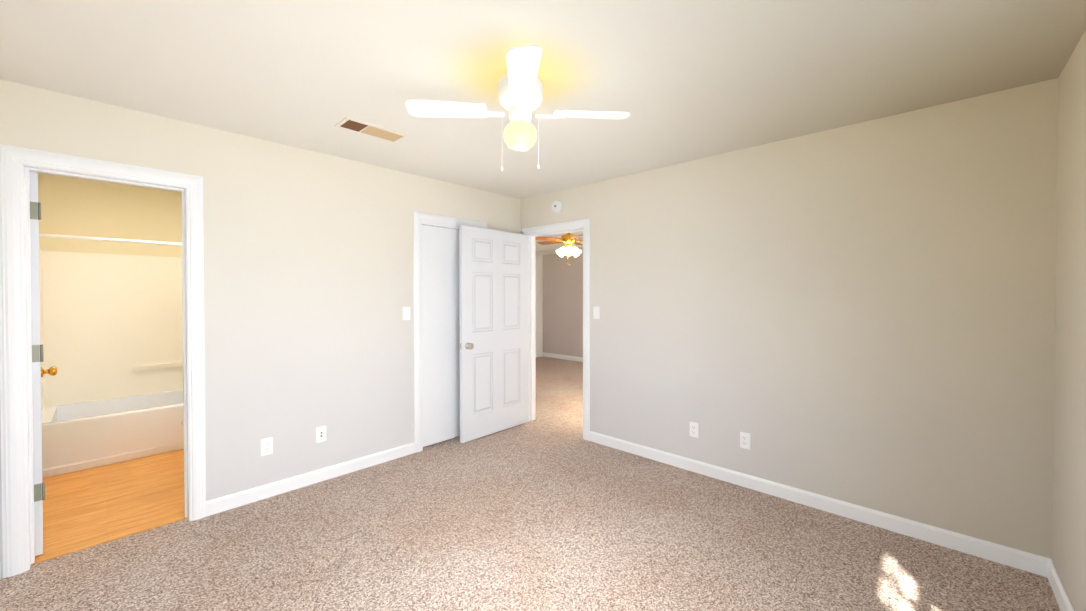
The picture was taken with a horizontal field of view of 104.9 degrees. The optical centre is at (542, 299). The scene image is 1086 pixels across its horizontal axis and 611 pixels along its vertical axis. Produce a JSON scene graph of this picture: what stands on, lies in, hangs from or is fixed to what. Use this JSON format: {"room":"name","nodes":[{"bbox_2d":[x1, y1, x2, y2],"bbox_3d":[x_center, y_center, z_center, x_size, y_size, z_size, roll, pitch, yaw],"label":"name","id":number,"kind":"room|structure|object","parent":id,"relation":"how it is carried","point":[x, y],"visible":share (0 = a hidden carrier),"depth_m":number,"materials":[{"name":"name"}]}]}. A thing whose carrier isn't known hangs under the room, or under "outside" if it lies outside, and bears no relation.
{"room":"empty bedroom","nodes":[
{"label":"empty bedroom","id":0,"kind":"room"},
{"bbox_2d":[31,449,187,564],"bbox_3d":[-3.020,1.359,3.411,2.295,0.024,1.519,1,1,43],"label":"floor","id":1,"kind":"structure","parent":0,"point":[87,508],"depth_m":2.78,"materials":[{"name":"brown wood"}]},
{"bbox_2d":[39,248,183,477],"bbox_3d":[-3.569,0.460,3.918,0.782,1.770,1.512,1,1,43],"label":"bathtub","id":2,"kind":"object","parent":1,"relation":"on","point":[111,333],"visible":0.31,"depth_m":3.81,"materials":[{"name":"white plastic"}]},
{"bbox_2d":[38,173,181,257],"bbox_3d":[-3.860,0.121,4.267,0.120,2.440,1.640,1,1,43],"label":"wall","id":3,"kind":"structure","parent":0,"point":[78,207],"depth_m":3.92,"materials":[{"name":"paint"}]},
{"bbox_2d":[0,79,520,577],"bbox_3d":[-1.539,0.132,3.312,0.120,2.440,3.666,1,1,43],"label":"wall","id":4,"kind":"structure","parent":0,"point":[308,279],"depth_m":2.94,"materials":[{"name":"paint"}]},
{"bbox_2d":[29,172,56,555],"bbox_3d":[-2.913,0.342,2.378,0.621,2.018,0.169,1,1,43],"label":"bathroom door","id":5,"kind":"structure","parent":4,"relation":"in","point":[38,371],"depth_m":2.20,"materials":[{"name":"white wood"}]},
{"bbox_2d":[0,144,205,577],"bbox_3d":[-2.429,0.302,2.366,0.158,2.122,0.782,1,1,43],"label":"door frame","id":6,"kind":"structure","parent":4,"relation":"attached to","point":[13,159],"depth_m":2.13,"materials":[{"name":"white wood"}]},
{"bbox_2d":[261,437,272,455],"bbox_3d":[-1.889,1.007,2.856,0.010,0.115,0.070,1,1,43],"label":"electrical outlet","id":7,"kind":"object","parent":4,"relation":"attached to","point":[266,446],"visible":1,"depth_m":2.85,"materials":[{"name":"white plastic"}]},
{"bbox_2d":[206,442,414,516],"bbox_3d":[-1.620,1.308,3.142,0.013,0.092,1.440,1,1,43],"label":"baseboard","id":8,"kind":"structure","parent":4,"relation":"attached to","point":[214,506],"depth_m":3.01,"materials":[{"name":"white wood"}]},
{"bbox_2d":[316,426,325,442],"bbox_3d":[-1.649,1.004,3.107,0.015,0.115,0.070,1,1,43],"label":"outlet","id":9,"kind":"object","parent":4,"relation":"attached to","point":[321,434],"visible":1,"depth_m":3.10,"materials":[{"name":"white plastic"}]},
{"bbox_2d":[403,307,409,319],"bbox_3d":[-1.174,0.121,3.601,0.017,0.115,0.070,1,1,43],"label":"light switch","id":10,"kind":"object","parent":4,"relation":"attached to","point":[406,313],"visible":1,"depth_m":3.60,"materials":[{"name":"white plastic"}]},
{"bbox_2d":[422,222,458,229],"bbox_3d":[-0.879,-0.686,3.972,0.066,0.020,0.655,1,1,43],"label":"door frame","id":11,"kind":"structure","parent":4,"relation":"attached to","point":[439,225],"depth_m":3.86,"materials":[{"name":"white wood"}]},
{"bbox_2d":[422,225,459,446],"bbox_3d":[-0.864,0.329,3.970,0.102,2.006,0.649,1,1,43],"label":"closet door","id":12,"kind":"structure","parent":4,"relation":"in","point":[440,335],"depth_m":3.90,"materials":[{"name":"white wood"}]},
{"bbox_2d":[413,211,486,452],"bbox_3d":[-0.845,0.283,3.952,0.019,2.122,0.819,1,1,43],"label":"trim","id":13,"kind":"structure","parent":4,"relation":"attached to","point":[419,217],"depth_m":3.68,"materials":[{"name":"white wood"}]},
{"bbox_2d":[0,356,1060,610],"bbox_3d":[0.030,1.369,4.429,7.090,0.060,7.420,1,1,43],"label":"floor carpet","id":14,"kind":"object","parent":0,"point":[548,508],"visible":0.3,"depth_m":2.26,"materials":[{"name":"beige carpet"}]},
{"bbox_2d":[536,255,542,352],"bbox_3d":[-1.214,0.075,8.179,0.120,2.440,3.634,1,1,43],"label":"wall","id":15,"kind":"structure","parent":0,"point":[539,303],"depth_m":9.30,"materials":[{"name":"beige paint"}]},
{"bbox_2d":[0,0,1085,242],"bbox_3d":[0.030,-1.141,4.399,7.090,0.080,7.420,1,1,43],"label":"ceiling","id":16,"kind":"structure","parent":0,"point":[684,80],"depth_m":1.92,"materials":[{"name":"paint"}]},
{"bbox_2d":[334,117,408,142],"bbox_3d":[-1.090,-1.078,2.674,0.190,0.006,0.400,1,1,43],"label":"ceiling vent","id":17,"kind":"object","parent":16,"relation":"in","point":[364,128],"visible":1,"depth_m":2.66,"materials":[{"name":"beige metal"}]},
{"bbox_2d":[405,45,629,170],"bbox_3d":[-0.110,-0.846,2.017,0.814,0.454,0.814,1,1,40],"label":"ceiling fan","id":18,"kind":"object","parent":16,"relation":"hanging from","point":[520,91],"visible":1,"depth_m":1.96,"materials":[{"name":"white"}]},
{"bbox_2d":[536,232,582,265],"bbox_3d":[0.327,-0.791,5.819,1.046,0.654,1.084,1,1,43],"label":"ceiling fan","id":19,"kind":"object","parent":16,"relation":"hanging from","point":[568,240],"visible":0.85,"depth_m":5.73,"materials":[{"name":"gold metal"}]},
{"bbox_2d":[536,237,582,254],"bbox_3d":[1.903,-1.047,7.052,5.950,0.170,0.750,1,1,43],"label":"ceiling bulkhead","id":20,"kind":"object","parent":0,"point":[548,249],"visible":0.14,"depth_m":8.22,"materials":[{"name":"paint"}]},
{"bbox_2d":[543,252,582,356],"bbox_3d":[2.244,0.085,7.342,6.070,2.440,0.120,1,1,43],"label":"wall","id":21,"kind":"structure","parent":0,"point":[562,307],"depth_m":8.96,"materials":[{"name":"beige paint"}]},
{"bbox_2d":[543,352,582,361],"bbox_3d":[2.156,1.259,7.348,5.950,0.092,0.013,1,1,43],"label":"baseboard","id":22,"kind":"structure","parent":21,"relation":"attached to","point":[559,356],"depth_m":8.95,"materials":[{"name":"white wood"}]},
{"bbox_2d":[521,78,1057,558],"bbox_3d":[0.041,0.119,4.426,7.090,2.440,0.120,1,1,43],"label":"wall","id":23,"kind":"structure","parent":0,"point":[861,314],"depth_m":2.57,"materials":[{"name":"paint"}]},
{"bbox_2d":[459,225,528,442],"bbox_3d":[-0.457,0.321,4.193,0.169,2.018,0.898,1,1,43],"label":"hall door","id":24,"kind":"structure","parent":23,"relation":"in","point":[494,320],"depth_m":4.14,"materials":[{"name":"white wood"}]},
{"bbox_2d":[522,218,589,440],"bbox_3d":[0.150,0.284,4.325,0.927,2.112,0.158,1,1,43],"label":"door frame","id":25,"kind":"structure","parent":23,"relation":"attached to","point":[584,224],"depth_m":4.16,"materials":[{"name":"white wood"}]},
{"bbox_2d":[552,200,562,212],"bbox_3d":[0.137,-0.939,4.213,0.132,0.132,0.041,1,1,43],"label":"smoke detector","id":26,"kind":"object","parent":23,"relation":"attached to","point":[557,206],"visible":0.96,"depth_m":4.19,"materials":[{"name":"white plastic"}]},
{"bbox_2d":[593,307,599,318],"bbox_3d":[0.498,0.125,3.903,0.070,0.115,0.017,1,1,43],"label":"light switch","id":27,"kind":"object","parent":23,"relation":"attached to","point":[596,312],"visible":1,"depth_m":3.90,"materials":[{"name":"white plastic"}]},
{"bbox_2d":[689,422,698,437],"bbox_3d":[1.184,1.022,3.275,0.070,0.115,0.010,1,1,43],"label":"electrical outlet","id":28,"kind":"object","parent":23,"relation":"attached to","point":[694,429],"visible":1,"depth_m":3.27,"materials":[{"name":"white plastic"}]},
{"bbox_2d":[740,432,750,449],"bbox_3d":[1.460,1.020,3.015,0.070,0.115,0.010,1,1,43],"label":"electrical outlet","id":29,"kind":"object","parent":23,"relation":"attached to","point":[745,440],"visible":1,"depth_m":3.01,"materials":[{"name":"white plastic"}]},
{"bbox_2d":[589,431,1043,574],"bbox_3d":[1.457,1.309,3.019,2.782,0.092,0.013,1,1,43],"label":"baseboard","id":30,"kind":"structure","parent":23,"relation":"attached to","point":[1018,559],"depth_m":2.59,"materials":[{"name":"white wood"}]},
{"bbox_2d":[1051,30,1085,610],"bbox_3d":[1.286,0.163,0.660,0.120,2.440,3.666,1,1,43],"label":"wall","id":31,"kind":"structure","parent":0,"point":[1068,550],"depth_m":1.79,"materials":[{"name":"paint"}]},
{"bbox_2d":[1040,557,1073,610],"bbox_3d":[1.289,1.336,0.774,0.013,0.092,3.516,1,1,43],"label":"baseboard","id":32,"kind":"structure","parent":31,"relation":"attached to","point":[1049,571],"depth_m":1.92,"materials":[{"name":"white wood"}]},
{"bbox_3d":[-3.046,0.131,3.420,2.225,2.440,1.520,1,1,43],"label":"liner","id":33,"kind":"object","parent":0,"visible":0},
{"bbox_2d":[39,233,181,245],"bbox_3d":[-3.317,-0.492,3.669,0.060,0.060,1.514,1,1,43],"label":"shower curtain rod","id":34,"kind":"object","parent":33,"relation":"attached to","point":[104,239],"visible":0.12,"depth_m":3.40,"materials":[{"name":"white plastic"}]}
]}

